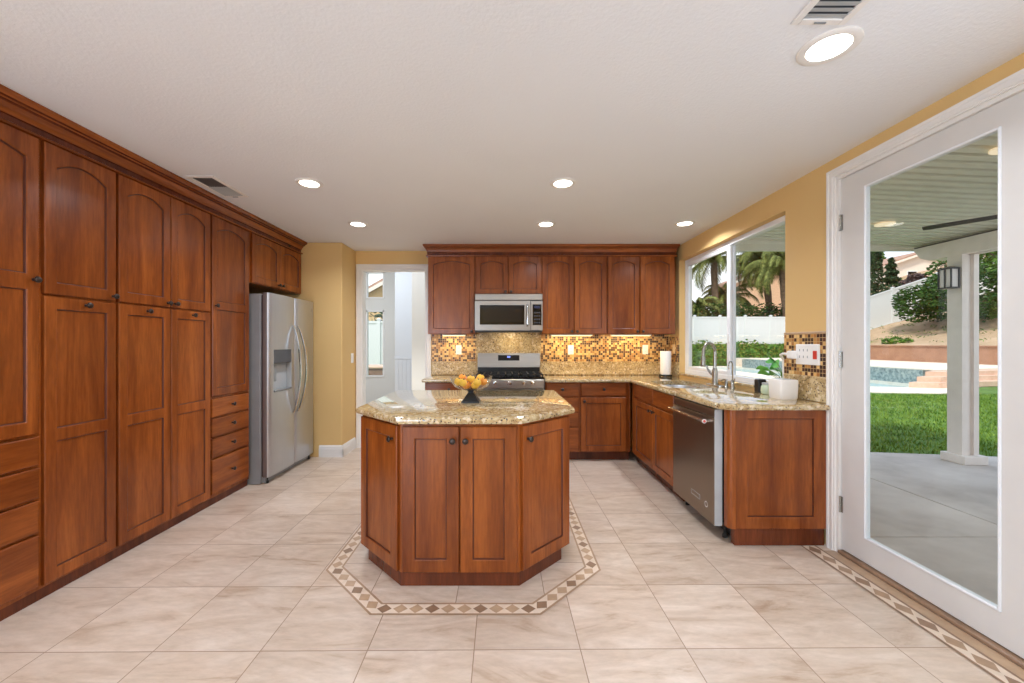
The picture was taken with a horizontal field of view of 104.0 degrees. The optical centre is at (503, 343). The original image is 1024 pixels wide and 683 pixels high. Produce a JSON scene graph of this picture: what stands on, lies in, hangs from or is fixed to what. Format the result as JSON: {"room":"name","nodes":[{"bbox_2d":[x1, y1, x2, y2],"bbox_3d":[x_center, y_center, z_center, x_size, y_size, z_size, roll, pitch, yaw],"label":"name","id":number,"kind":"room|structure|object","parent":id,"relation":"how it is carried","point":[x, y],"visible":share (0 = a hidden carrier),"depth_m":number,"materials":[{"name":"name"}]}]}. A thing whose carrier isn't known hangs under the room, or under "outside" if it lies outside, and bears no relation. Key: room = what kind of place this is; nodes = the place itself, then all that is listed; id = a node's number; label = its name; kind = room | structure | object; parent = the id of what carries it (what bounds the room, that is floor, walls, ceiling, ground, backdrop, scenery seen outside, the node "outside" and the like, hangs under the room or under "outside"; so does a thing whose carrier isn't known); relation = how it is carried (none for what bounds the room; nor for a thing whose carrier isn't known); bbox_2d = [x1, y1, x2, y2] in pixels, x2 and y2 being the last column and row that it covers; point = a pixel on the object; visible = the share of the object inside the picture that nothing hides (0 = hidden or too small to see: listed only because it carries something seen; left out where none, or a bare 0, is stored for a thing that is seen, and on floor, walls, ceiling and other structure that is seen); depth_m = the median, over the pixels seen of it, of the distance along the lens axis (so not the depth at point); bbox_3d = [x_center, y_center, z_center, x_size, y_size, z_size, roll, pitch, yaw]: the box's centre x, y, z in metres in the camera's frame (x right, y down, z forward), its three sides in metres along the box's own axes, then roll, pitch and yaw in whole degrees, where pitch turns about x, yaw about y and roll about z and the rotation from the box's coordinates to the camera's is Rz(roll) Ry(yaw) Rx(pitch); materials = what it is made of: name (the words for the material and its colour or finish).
{"room":"kitchen","nodes":[
{"label":"kitchen","id":0,"kind":"room"},
{"bbox_2d":[284,243,355,456],"bbox_3d":[-2.442,0.065,4.820,1.197,2.440,0.540,0,0,0],"label":"wall","id":1,"kind":"structure","parent":0,"point":[328,270],"depth_m":4.55,"materials":[{"name":"yellow paint"}]},
{"bbox_2d":[0,84,307,253],"bbox_3d":[-2.276,-1.087,2.925,0.084,0.135,3.249,0,0,0],"label":"trim","id":2,"kind":"structure","parent":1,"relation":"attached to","point":[18,111],"depth_m":2.37,"materials":[{"name":"brown wood"}]},
{"bbox_2d":[319,437,355,456],"bbox_3d":[-1.964,1.218,4.737,0.273,0.135,0.406,0,0,0],"label":"baseboard","id":3,"kind":"structure","parent":1,"relation":"attached to","point":[324,450],"depth_m":4.54,"materials":[{"name":"white paint"}]},
{"bbox_2d":[366,272,394,403],"bbox_3d":[-3.050,-0.365,8.570,2.300,3.300,0.140,0,0,0],"label":"wall","id":4,"kind":"structure","parent":0,"point":[376,387],"depth_m":8.50,"materials":[{"name":"grey paint"}]},
{"bbox_2d":[366,310,383,376],"bbox_3d":[-2.737,-0.007,8.520,0.385,1.415,0.080,0,0,0],"label":"window","id":5,"kind":"structure","parent":4,"relation":"in","point":[367,311],"depth_m":8.49,"materials":[{"name":"white plastic"}]},
{"bbox_2d":[366,272,383,298],"bbox_3d":[-2.737,-1.250,8.520,0.385,0.570,0.080,0,0,0],"label":"window","id":6,"kind":"structure","parent":4,"relation":"in","point":[367,273],"depth_m":8.49,"materials":[{"name":"white plastic"}]},
{"bbox_2d":[395,272,411,356],"bbox_3d":[-1.823,-0.365,8.000,0.445,3.300,1.000,0,0,0],"label":"wall","id":7,"kind":"structure","parent":0,"point":[403,280],"depth_m":7.50,"materials":[{"name":"paint"}]},
{"bbox_2d":[394,357,411,390],"bbox_3d":[-1.827,0.762,7.492,0.455,1.045,0.015,0,0,0],"label":"wainscoting","id":8,"kind":"structure","parent":7,"relation":"attached to","point":[403,365],"depth_m":7.49,"materials":[{"name":"paint"}]},
{"bbox_2d":[412,272,424,389],"bbox_3d":[-0.750,-0.365,7.500,1.500,3.300,2.000,0,0,0],"label":"wall","id":9,"kind":"structure","parent":0,"point":[418,278],"depth_m":6.50,"materials":[{"name":"grey paint"}]},
{"bbox_2d":[344,526,583,602],"bbox_3d":[-0.231,1.284,2.696,1.386,0.002,1.431,0,0,0],"label":"floor","id":10,"kind":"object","parent":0,"point":[387,590],"visible":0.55,"depth_m":2.10,"materials":[{"name":"tile"}]},
{"bbox_2d":[356,390,574,585],"bbox_3d":[-0.233,0.832,2.684,1.315,0.903,1.242,0,0,0],"label":"kitchen island","id":11,"kind":"object","parent":10,"relation":"on","point":[454,492],"visible":1,"depth_m":2.12,"materials":[{"name":"brown wood"}]},
{"bbox_2d":[356,390,574,423],"bbox_3d":[-0.233,0.400,2.687,1.315,0.039,1.237,0,0,0],"label":"island countertop","id":12,"kind":"structure","parent":11,"relation":"on","point":[399,406],"depth_m":2.39,"materials":[{"name":"stone"}]},
{"bbox_2d":[449,374,491,402],"bbox_3d":[-0.216,0.295,2.620,0.282,0.170,0.282,0,0,0],"label":"fruit bowl","id":13,"kind":"object","parent":12,"relation":"on","point":[471,397],"visible":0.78,"depth_m":2.58,"materials":[{"name":"black plastic"}]},
{"bbox_2d":[0,0,1023,250],"bbox_3d":[-0.420,-1.235,0.735,5.240,0.160,8.710,0,0,0],"label":"ceiling","id":14,"kind":"structure","parent":0,"point":[419,122],"depth_m":1.83,"materials":[{"name":"white paint"}]},
{"bbox_2d":[185,176,248,196],"bbox_3d":[-2.092,-1.149,2.935,0.195,0.012,0.390,0,0,0],"label":"ceiling vent","id":15,"kind":"object","parent":14,"relation":"in","point":[212,183],"visible":1,"depth_m":2.91,"materials":[{"name":"white metal"}]},
{"bbox_2d":[295,178,323,188],"bbox_3d":[-1.397,-1.151,2.870,0.187,0.009,0.187,0,0,0],"label":"recessed light","id":16,"kind":"object","parent":14,"relation":"in","point":[310,183],"visible":1,"depth_m":2.86,"materials":[{"name":"white paint"}]},
{"bbox_2d":[348,221,367,226],"bbox_3d":[-1.405,-1.151,3.850,0.187,0.009,0.187,0,0,0],"label":"recessed light","id":17,"kind":"object","parent":14,"relation":"in","point":[351,223],"visible":1,"depth_m":3.84,"materials":[{"name":"white paint"}]},
{"bbox_2d":[536,221,555,226],"bbox_3d":[0.404,-1.151,3.850,0.187,0.009,0.187,0,0,0],"label":"recessed light","id":18,"kind":"object","parent":14,"relation":"in","point":[543,223],"visible":1,"depth_m":3.84,"materials":[{"name":"white paint"}]},
{"bbox_2d":[550,178,575,188],"bbox_3d":[0.422,-1.151,2.870,0.187,0.009,0.187,0,0,0],"label":"recessed light","id":19,"kind":"object","parent":14,"relation":"in","point":[559,183],"visible":1,"depth_m":2.86,"materials":[{"name":"white paint"}]},
{"bbox_2d":[674,220,694,226],"bbox_3d":[1.730,-1.151,3.830,0.187,0.009,0.187,0,0,0],"label":"recessed light","id":20,"kind":"object","parent":14,"relation":"in","point":[687,222],"visible":1,"depth_m":3.82,"materials":[{"name":"white paint"}]},
{"bbox_2d":[796,26,864,65],"bbox_3d":[1.262,-1.151,1.555,0.208,0.009,0.208,0,0,0],"label":"recessed light","id":21,"kind":"object","parent":14,"relation":"in","point":[831,45],"visible":1,"depth_m":1.54,"materials":[{"name":"white paint"}]},
{"bbox_2d":[791,0,869,24],"bbox_3d":[1.127,-1.149,1.250,0.195,0.012,0.380,0,0,0],"label":"ceiling vent","id":22,"kind":"object","parent":14,"relation":"in","point":[816,12],"visible":1,"depth_m":1.39,"materials":[{"name":"white metal"}]},
{"bbox_2d":[0,447,1023,682],"bbox_3d":[-0.460,1.353,0.735,5.160,0.144,8.710,0,0,0],"label":"floor","id":23,"kind":"structure","parent":0,"point":[240,589],"depth_m":1.89,"materials":[{"name":"tile"}]},
{"bbox_2d":[0,122,41,620],"bbox_3d":[-2.593,0.119,1.647,0.650,2.332,0.695,0,0,0],"label":"tall cabinet","id":24,"kind":"object","parent":23,"relation":"on","point":[20,279],"visible":1,"depth_m":1.90,"materials":[{"name":"brown wood"}]},
{"bbox_2d":[36,140,119,601],"bbox_3d":[-2.593,0.119,2.188,0.650,2.332,0.387,0,0,0],"label":"tall cabinet","id":25,"kind":"object","parent":23,"relation":"on","point":[77,195],"visible":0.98,"depth_m":2.16,"materials":[{"name":"brown wood"}]},
{"bbox_2d":[112,174,209,559],"bbox_3d":[-2.593,0.119,2.764,0.650,2.332,0.763,0,0,0],"label":"tall cabinet","id":26,"kind":"object","parent":23,"relation":"on","point":[163,241],"visible":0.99,"depth_m":2.69,"materials":[{"name":"brown wood"}]},
{"bbox_2d":[207,215,248,506],"bbox_3d":[-2.593,0.119,3.390,0.650,2.332,0.490,0,0,0],"label":"tall cabinet","id":27,"kind":"object","parent":23,"relation":"on","point":[229,243],"visible":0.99,"depth_m":3.35,"materials":[{"name":"brown wood"}]},
{"bbox_2d":[247,292,312,484],"bbox_3d":[-2.478,0.406,4.092,0.845,1.757,0.880,0,0,0],"label":"refrigerator","id":28,"kind":"object","parent":23,"relation":"on","point":[280,326],"visible":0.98,"depth_m":3.82,"materials":[{"name":"grey metal"}]},
{"bbox_2d":[425,383,472,389],"bbox_3d":[-0.600,0.852,4.653,0.536,0.866,0.630,0,0,0],"label":"base cabinet","id":29,"kind":"object","parent":23,"relation":"on","point":[428,386],"visible":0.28,"depth_m":4.37,"materials":[{"name":"brown wood"}]},
{"bbox_2d":[422,375,475,382],"bbox_3d":[-0.612,0.400,4.646,0.563,0.039,0.622,0,0,0],"label":"countertop","id":30,"kind":"structure","parent":29,"relation":"on","point":[433,378],"depth_m":4.41,"materials":[{"name":"stone"}]},
{"bbox_2d":[475,353,544,389],"bbox_3d":[0.059,0.699,4.608,0.770,1.172,0.690,0,0,0],"label":"range","id":31,"kind":"object","parent":23,"relation":"on","point":[508,371],"visible":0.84,"depth_m":4.84,"materials":[{"name":"metal"}]},
{"bbox_2d":[475,374,544,378],"bbox_3d":[0.059,0.371,4.622,0.770,0.017,0.555,0,0,0],"label":"cooktop","id":32,"kind":"object","parent":31,"relation":"in","point":[488,376],"depth_m":4.40,"materials":[{"name":"black metal"}]},
{"bbox_2d":[544,382,578,459],"bbox_3d":[0.639,0.852,4.653,0.378,0.866,0.630,0,0,0],"label":"base cabinet","id":33,"kind":"object","parent":23,"relation":"on","point":[569,392],"visible":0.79,"depth_m":4.37,"materials":[{"name":"brown wood"}]},
{"bbox_2d":[578,383,629,459],"bbox_3d":[1.107,0.852,4.653,0.559,0.866,0.630,0,0,0],"label":"base cabinet","id":34,"kind":"object","parent":23,"relation":"on","point":[604,408],"visible":0.96,"depth_m":4.38,"materials":[{"name":"brown wood"}]},
{"bbox_2d":[632,383,685,501],"bbox_3d":[1.706,0.852,3.824,0.704,0.866,1.123,0,0,0],"label":"base cabinet","id":35,"kind":"object","parent":23,"relation":"on","point":[652,420],"visible":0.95,"depth_m":3.71,"materials":[{"name":"brown wood"}]},
{"bbox_2d":[543,375,829,410],"bbox_3d":[1.242,0.400,3.729,1.591,0.039,2.455,0,0,0],"label":"countertop","id":36,"kind":"structure","parent":35,"relation":"on","point":[732,399],"depth_m":3.13,"materials":[{"name":"stone"}]},
{"bbox_2d":[700,342,723,386],"bbox_3d":[1.860,0.179,3.660,0.210,0.402,0.260,0,0,0],"label":"faucet","id":37,"kind":"object","parent":36,"relation":"on","point":[714,373],"visible":0.99,"depth_m":3.64,"materials":[{"name":"silver metal"}]},
{"bbox_2d":[754,379,765,392],"bbox_3d":[2.015,0.328,3.145,0.060,0.104,0.060,0,0,0],"label":"canister","id":38,"kind":"object","parent":36,"relation":"on","point":[757,382],"visible":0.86,"depth_m":3.12,"materials":[{"name":"plastic"}]},
{"bbox_2d":[768,378,798,399],"bbox_3d":[1.947,0.311,2.790,0.128,0.137,0.136,0,0,0],"label":"box","id":39,"kind":"object","parent":36,"relation":"on","point":[779,388],"visible":1,"depth_m":2.73,"materials":[{"name":"ceramic"}]},
{"bbox_3d":[1.940,0.217,4.800,0.152,0.325,0.152,0,0,0],"label":"paper towel holder","id":40,"kind":"object","parent":36,"relation":"on","visible":0},
{"bbox_2d":[660,351,670,374],"bbox_3d":[1.940,0.225,4.800,0.126,0.280,0.126,0,0,0],"label":"paper towel roll","id":41,"kind":"object","parent":40,"relation":"in","point":[665,356],"visible":0.98,"depth_m":4.75,"materials":[{"name":"white paper"}]},
{"bbox_2d":[668,397,730,537],"bbox_3d":[1.673,0.857,2.929,0.714,0.856,0.639,0,0,0],"label":"dishwasher","id":42,"kind":"object","parent":23,"relation":"on","point":[698,429],"visible":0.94,"depth_m":2.79,"materials":[{"name":"grey metal"}]},
{"bbox_2d":[722,410,723,521],"bbox_3d":[1.735,0.802,2.936,0.590,0.745,0.608,0,0,0],"label":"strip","id":43,"kind":"object","parent":42,"relation":"in","point":[722,410],"depth_m":2.63,"materials":[{"name":"metal"}]},
{"bbox_2d":[724,410,825,544],"bbox_3d":[1.734,0.852,2.562,0.616,0.866,0.060,0,0,0],"label":"end panel","id":44,"kind":"object","parent":23,"relation":"on","point":[775,461],"visible":0.98,"depth_m":2.54,"materials":[{"name":"brown wood"}]},
{"bbox_2d":[802,546,1023,682],"bbox_3d":[1.968,1.282,0.672,0.165,0.001,3.744,0,0,0],"label":"mosaic strip","id":45,"kind":"object","parent":23,"relation":"in","point":[991,665],"visible":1,"depth_m":1.84,"materials":[{"name":"tile"}]},
{"bbox_2d":[356,251,669,446],"bbox_3d":[0.178,0.065,5.026,4.043,2.440,0.128,0,0,0],"label":"wall","id":46,"kind":"structure","parent":0,"point":[595,348],"depth_m":4.96,"materials":[{"name":"tile"}]},
{"bbox_2d":[356,264,430,447],"bbox_3d":[-1.370,0.147,5.021,0.930,2.275,0.138,0,0,0],"label":"trim","id":47,"kind":"structure","parent":46,"relation":"attached to","point":[361,269],"depth_m":4.96,"materials":[{"name":"white paint"}]},
{"bbox_2d":[428,256,476,334],"bbox_3d":[-0.611,-0.581,4.785,0.548,0.932,0.352,0,0,0],"label":"upper cabinet","id":48,"kind":"object","parent":46,"relation":"attached to","point":[451,279],"visible":0.99,"depth_m":4.65,"materials":[{"name":"brown wood"}]},
{"bbox_2d":[423,244,679,257],"bbox_3d":[0.545,-1.087,4.788,2.967,0.135,0.361,0,0,0],"label":"trim","id":49,"kind":"structure","parent":48,"relation":"attached to","point":[432,249],"depth_m":4.64,"materials":[{"name":"brown wood"}]},
{"bbox_2d":[475,256,541,293],"bbox_3d":[0.052,-0.812,4.785,0.778,0.470,0.352,0,0,0],"label":"upper cabinet","id":50,"kind":"object","parent":46,"relation":"attached to","point":[493,274],"visible":1,"depth_m":4.65,"materials":[{"name":"brown wood"}]},
{"bbox_2d":[475,294,542,332],"bbox_3d":[0.054,-0.355,4.726,0.771,0.436,0.460,0,0,0],"label":"microwave","id":51,"kind":"object","parent":50,"relation":"attached to","point":[494,313],"visible":1,"depth_m":4.55,"materials":[{"name":"grey metal"}]},
{"bbox_2d":[540,256,606,334],"bbox_3d":[0.820,-0.581,4.785,0.757,0.932,0.352,0,0,0],"label":"upper cabinet","id":52,"kind":"object","parent":46,"relation":"attached to","point":[574,288],"visible":0.99,"depth_m":4.65,"materials":[{"name":"brown wood"}]},
{"bbox_2d":[431,333,825,403],"bbox_3d":[0.580,0.107,3.750,2.960,0.545,2.440,0,0,0],"label":"backsplash","id":53,"kind":"structure","parent":46,"relation":"attached to","point":[810,388],"depth_m":4.96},
{"bbox_2d":[679,373,753,387],"bbox_3d":[2.087,0.348,3.815,0.077,0.024,1.766,0,0,0],"label":"window sill","id":54,"kind":"structure","parent":53,"relation":"attached to","point":[684,374],"depth_m":3.82,"materials":[{"name":"stone"}]},
{"bbox_2d":[756,357,781,377],"bbox_3d":[2.069,0.220,3.073,0.157,0.233,0.221,0,0,-41],"label":"potted plant","id":55,"kind":"object","parent":54,"relation":"on","point":[775,364],"visible":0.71,"depth_m":3.07,"materials":[{"name":"green plant"}]},
{"bbox_2d":[603,256,674,334],"bbox_3d":[1.597,-0.581,4.785,0.797,0.932,0.352,0,0,0],"label":"upper cabinet","id":56,"kind":"object","parent":46,"relation":"attached to","point":[640,289],"visible":1,"depth_m":4.65,"materials":[{"name":"brown wood"}]},
{"bbox_2d":[669,53,1023,544],"bbox_3d":[2.126,0.065,0.735,0.148,2.440,8.710,0,0,0],"label":"wall","id":57,"kind":"structure","parent":0,"point":[802,202],"depth_m":2.76,"materials":[{"name":"yellow paint"}]},
{"bbox_2d":[685,215,784,383],"bbox_3d":[2.155,-0.319,3.815,0.069,1.317,1.770,0,0,0],"label":"window","id":58,"kind":"structure","parent":57,"relation":"in","point":[729,246],"depth_m":3.79,"materials":[{"name":"white plastic"}]},
{"bbox_2d":[779,344,819,377],"bbox_3d":[2.035,0.166,2.791,0.073,0.327,0.393,0,0,6],"label":"adapter","id":59,"kind":"object","parent":57,"relation":"attached to","point":[805,354],"visible":0.93,"depth_m":2.72,"materials":[{"name":"white plastic"}]},
{"bbox_2d":[784,331,825,334],"bbox_3d":[2.054,0.126,2.727,0.012,0.418,0.407,0,0,0],"label":"trim","id":60,"kind":"structure","parent":57,"relation":"attached to","point":[813,332],"depth_m":2.71,"materials":[{"name":"beige stone"}]},
{"bbox_2d":[826,68,1023,551],"bbox_3d":[2.120,0.100,1.982,0.160,2.370,1.108,0,0,0],"label":"trim","id":61,"kind":"structure","parent":57,"relation":"attached to","point":[1013,84],"depth_m":2.46,"materials":[{"name":"white paint"}]},
{"bbox_2d":[838,550,1023,668],"bbox_3d":[2.150,1.274,1.982,0.200,0.022,0.964,0,0,0],"label":"trim","id":62,"kind":"structure","parent":57,"relation":"attached to","point":[987,641],"depth_m":1.88,"materials":[{"name":"brown stone"}]},
{"bbox_2d":[839,91,1023,658],"bbox_3d":[2.083,0.123,1.992,0.043,2.268,0.976,0,0,0],"label":"door","id":63,"kind":"structure","parent":57,"relation":"in","point":[1003,623],"depth_m":1.80,"materials":[{"name":"paint"}]},
{"bbox_3d":[-2.980,0.065,0.525,0.120,2.440,8.050,0,0,0],"label":"wall","id":64,"kind":"structure","parent":0,"visible":0},
{"bbox_2d":[249,232,300,294],"bbox_3d":[-2.593,-0.803,4.093,0.650,0.487,0.905,0,0,0],"label":"upper cabinet","id":65,"kind":"object","parent":64,"relation":"attached to","point":[274,268],"visible":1,"depth_m":4.03,"materials":[{"name":"brown wood"}]},
{"label":"outside","id":66,"kind":"structure","parent":0,"visible":0},
{"bbox_2d":[870,255,997,345],"bbox_3d":[41.800,-6.435,31.300,42.900,13.120,68.600,0,0,0],"label":"hill","id":67,"kind":"structure","parent":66,"point":[941,335],"depth_m":21.68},
{"bbox_2d":[719,273,781,316],"bbox_3d":[26.500,-3.815,40.970,8.800,8.200,3.060,0,0,0],"label":"house","id":68,"kind":"structure","parent":67,"relation":"on","point":[775,289],"depth_m":40.00,"materials":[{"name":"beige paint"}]},
{"bbox_2d":[870,252,875,295],"bbox_3d":[27.396,-5.621,29.991,0.787,7.664,0.820,0,0,24],"label":"cypress tree","id":69,"kind":"object","parent":67,"relation":"on","point":[872,272],"visible":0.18,"depth_m":29.79,"materials":[{"name":"green plant"}]},
{"bbox_2d":[873,252,884,293],"bbox_3d":[28.243,-6.117,30.210,0.804,7.988,0.838,0,0,0],"label":"cypress tree","id":70,"kind":"object","parent":67,"relation":"on","point":[878,268],"visible":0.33,"depth_m":30.04,"materials":[{"name":"green plant"}]},
{"bbox_2d":[880,257,901,292],"bbox_3d":[30.485,-5.000,31.562,1.603,3.706,1.548,0,0,0],"label":"conifer tree","id":71,"kind":"object","parent":67,"relation":"on","point":[891,279],"visible":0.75,"depth_m":31.34,"materials":[{"name":"green plant"}]},
{"bbox_2d":[881,336,914,343],"bbox_3d":[21.025,-0.147,21.372,0.692,0.544,1.421,0,0,-27],"label":"shrub","id":72,"kind":"object","parent":67,"relation":"on","point":[885,340],"visible":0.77,"depth_m":21.34,"materials":[{"name":"green plant"}]},
{"bbox_2d":[870,252,946,283],"bbox_3d":[48.050,-7.715,51.970,9.900,6.000,13.060,0,0,0],"label":"house","id":73,"kind":"structure","parent":67,"relation":"on","point":[911,263],"depth_m":46.00,"materials":[{"name":"white paint"}]},
{"bbox_2d":[898,273,927,285],"bbox_3d":[35.224,-5.088,34.526,2.434,1.971,2.290,0,0,-44],"label":"bush","id":74,"kind":"object","parent":67,"relation":"on","point":[913,277],"visible":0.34,"depth_m":33.95,"materials":[{"name":"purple plant"}]},
{"bbox_2d":[870,259,994,329],"bbox_3d":[27.500,-3.490,25.400,17.160,7.750,0.160,0,0,0],"label":"vinyl fence","id":75,"kind":"object","parent":67,"relation":"on","point":[881,309],"visible":0.27,"depth_m":25.38,"materials":[{"name":"white plastic"}]},
{"bbox_2d":[870,313,997,341],"bbox_3d":[27.545,-2.156,19.442,13.951,4.287,15.441,0,0,0],"label":"grass","id":76,"kind":"structure","parent":67,"relation":"on","point":[988,313],"depth_m":21.44,"materials":[{"name":"green plant"}]},
{"bbox_2d":[890,260,997,322],"bbox_3d":[23.881,-2.660,20.770,5.295,3.691,5.274,0,0,0],"label":"tree","id":77,"kind":"object","parent":67,"relation":"on","point":[931,301],"visible":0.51,"depth_m":20.81,"materials":[{"name":"green plant"}]},
{"bbox_2d":[979,251,997,274],"bbox_3d":[26.934,-4.470,20.654,4.946,4.740,5.899,0,0,-7],"label":"tree","id":78,"kind":"object","parent":67,"relation":"on","point":[990,260],"visible":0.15,"depth_m":21.45,"materials":[{"name":"green plant"}]},
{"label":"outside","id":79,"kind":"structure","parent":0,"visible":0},
{"bbox_2d":[692,345,783,365],"bbox_3d":[10.090,0.715,25.100,23.780,1.340,1.400,0,0,0],"label":"bank","id":80,"kind":"object","parent":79,"point":[721,345],"visible":0.06,"depth_m":25.22,"materials":[{"name":"green plant"}]},
{"bbox_2d":[692,339,783,365],"bbox_3d":[11.293,0.582,24.800,16.794,1.856,1.843,0,0,0],"label":"groundcover","id":81,"kind":"object","parent":80,"relation":"on","point":[721,360],"visible":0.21,"depth_m":24.98,"materials":[{"name":"green plant"}]},
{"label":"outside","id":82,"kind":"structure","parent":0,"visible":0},
{"bbox_2d":[870,452,997,604],"bbox_3d":[5.600,1.395,0.975,6.800,0.120,7.950,0,0,0],"label":"floor","id":83,"kind":"structure","parent":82,"point":[941,515],"depth_m":3.13,"materials":[{"name":"concrete"}]},
{"bbox_2d":[726,133,997,464],"bbox_3d":[3.780,-0.050,1.088,3.159,2.770,7.976,0,0,0],"label":"patio cover","id":84,"kind":"object","parent":83,"relation":"on","point":[960,184],"visible":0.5,"depth_m":4.40,"materials":[{"name":"paint"}]},
{"bbox_2d":[874,221,895,226],"bbox_3d":[3.980,-1.250,4.180,0.164,0.014,0.164,0,0,0],"label":"recessed light","id":85,"kind":"object","parent":84,"relation":"attached to","point":[879,223],"depth_m":4.16,"materials":[{"name":"beige"}]},
{"bbox_2d":[937,266,960,289],"bbox_3d":[5.035,-0.751,4.525,0.119,0.250,0.148,0,0,0],"label":"wall lantern","id":86,"kind":"object","parent":84,"relation":"attached to","point":[948,277],"visible":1,"depth_m":4.49,"materials":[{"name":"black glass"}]},
{"bbox_2d":[922,215,997,229],"bbox_3d":[3.933,-1.082,2.796,1.268,0.364,1.212,0,0,0],"label":"ceiling fan","id":87,"kind":"object","parent":84,"relation":"hanging from","point":[992,217],"visible":0.35,"depth_m":3.20,"materials":[{"name":"brown metal"}]},
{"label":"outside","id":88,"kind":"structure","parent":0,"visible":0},
{"bbox_2d":[870,386,997,456],"bbox_3d":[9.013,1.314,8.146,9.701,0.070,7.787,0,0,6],"label":"grass","id":89,"kind":"structure","parent":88,"point":[939,399],"depth_m":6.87,"materials":[{"name":"green plant"}]},
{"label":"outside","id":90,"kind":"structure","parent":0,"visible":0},
{"bbox_2d":[692,366,980,393],"bbox_3d":[14.950,1.585,18.900,9.900,0.500,16.200,0,0,0],"label":"pool coping","id":91,"kind":"object","parent":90,"point":[906,389],"visible":0.15,"depth_m":12.28},
{"bbox_2d":[909,369,997,387],"bbox_3d":[16.294,1.110,13.178,7.866,0.450,1.091,0,0,-17],"label":"steps","id":92,"kind":"structure","parent":91,"relation":"on","point":[988,377],"depth_m":12.54,"materials":[{"name":"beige concrete"}]},
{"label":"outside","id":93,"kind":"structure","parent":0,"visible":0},
{"bbox_2d":[736,358,997,370],"bbox_3d":[16.845,1.200,20.000,6.310,0.770,14.000,0,0,0],"label":"pool deck","id":94,"kind":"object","parent":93,"point":[931,366],"visible":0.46,"depth_m":15.91,"materials":[{"name":"beige concrete"}]},
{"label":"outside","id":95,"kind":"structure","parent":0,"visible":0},
{"bbox_2d":[742,359,928,382],"bbox_3d":[13.790,1.320,18.040,0.200,0.930,9.920,0,0,0],"label":"tiled wall","id":96,"kind":"structure","parent":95,"point":[876,373],"depth_m":14.31,"materials":[{"name":"blue tile"}]},
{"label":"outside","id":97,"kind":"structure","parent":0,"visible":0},
{"bbox_2d":[724,369,903,386],"bbox_3d":[12.590,1.645,17.675,2.180,0.380,10.650,0,0,0],"label":"pool water","id":98,"kind":"structure","parent":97,"point":[741,370],"depth_m":14.73,"materials":[{"name":"blue liquid"}]},
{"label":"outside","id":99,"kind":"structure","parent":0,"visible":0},
{"bbox_2d":[870,345,997,364],"bbox_3d":[20.175,0.825,28.500,0.450,1.520,63.000,0,0,0],"label":"wall","id":100,"kind":"structure","parent":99,"point":[988,355],"depth_m":19.16,"materials":[{"name":"paint"}]},
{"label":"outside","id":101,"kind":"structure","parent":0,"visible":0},
{"bbox_3d":[-4.900,1.595,24.500,14.200,0.480,31.000,0,0,0],"label":"ground","id":102,"kind":"structure","parent":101,"visible":0},
{"bbox_2d":[368,318,382,364],"bbox_3d":[-5.000,0.205,16.000,8.160,2.500,0.160,0,0,0],"label":"vinyl fence","id":103,"kind":"object","parent":102,"relation":"on","point":[375,328],"visible":0.15,"depth_m":15.98,"materials":[{"name":"white plastic"}]},
{"bbox_2d":[368,278,382,320],"bbox_3d":[-5.000,-2.015,28.970,13.000,6.800,9.060,0,0,0],"label":"house","id":104,"kind":"structure","parent":102,"relation":"on","point":[376,289],"depth_m":25.00,"materials":[{"name":"beige paint"}]},
{"bbox_2d":[368,365,382,374],"bbox_3d":[-4.100,1.000,11.500,3.100,0.770,0.900,0,0,0],"label":"planter","id":105,"kind":"object","parent":102,"relation":"on","point":[372,369],"visible":0.02,"depth_m":11.10,"materials":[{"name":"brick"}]},
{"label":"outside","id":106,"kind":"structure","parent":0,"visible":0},
{"bbox_3d":[9.000,0.750,42.875,22.000,1.470,34.250,0,0,0],"label":"ground","id":107,"kind":"structure","parent":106,"visible":0},
{"bbox_2d":[692,296,722,316],"bbox_3d":[13.771,-1.640,28.265,3.126,3.543,2.909,0,0,0],"label":"bush","id":108,"kind":"object","parent":107,"relation":"on","point":[713,299],"visible":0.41,"depth_m":27.52,"materials":[{"name":"green plant"}]},
{"bbox_2d":[692,252,753,300],"bbox_3d":[15.820,-3.795,29.523,4.971,7.799,4.851,0,0,0],"label":"palm tree","id":109,"kind":"object","parent":107,"relation":"on","point":[714,261],"visible":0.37,"depth_m":29.30,"materials":[{"name":"green plant"}]},
{"bbox_2d":[701,283,759,315],"bbox_3d":[17.026,-2.193,30.789,4.076,4.624,3.847,0,0,0],"label":"palm tree","id":110,"kind":"object","parent":107,"relation":"on","point":[722,294],"visible":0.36,"depth_m":29.99,"materials":[{"name":"green plant"}]},
{"bbox_2d":[692,302,782,316],"bbox_3d":[11.499,-1.510,27.703,17.219,2.728,1.659,0,0,0],"label":"hedge","id":111,"kind":"object","parent":107,"relation":"on","point":[714,312],"visible":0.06,"depth_m":27.35,"materials":[{"name":"green plant"}]},
{"bbox_2d":[692,315,784,343],"bbox_3d":[10.700,-0.885,25.900,16.560,2.000,0.160,0,0,0],"label":"vinyl fence","id":112,"kind":"object","parent":107,"relation":"on","point":[771,330],"visible":0.36,"depth_m":25.88,"materials":[{"name":"white plastic"}]},
{"bbox_2d":[720,252,783,314],"bbox_3d":[18.991,-3.653,28.537,5.643,7.508,5.726,0,0,0],"label":"palm tree","id":113,"kind":"object","parent":107,"relation":"on","point":[751,256],"visible":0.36,"depth_m":27.95,"materials":[{"name":"green plant"}]},
{"bbox_2d":[740,252,784,316],"bbox_3d":[18.640,-3.252,26.695,5.037,6.720,4.645,0,0,0],"label":"palm tree","id":114,"kind":"object","parent":107,"relation":"on","point":[778,265],"visible":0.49,"depth_m":26.43,"materials":[{"name":"green plant"}]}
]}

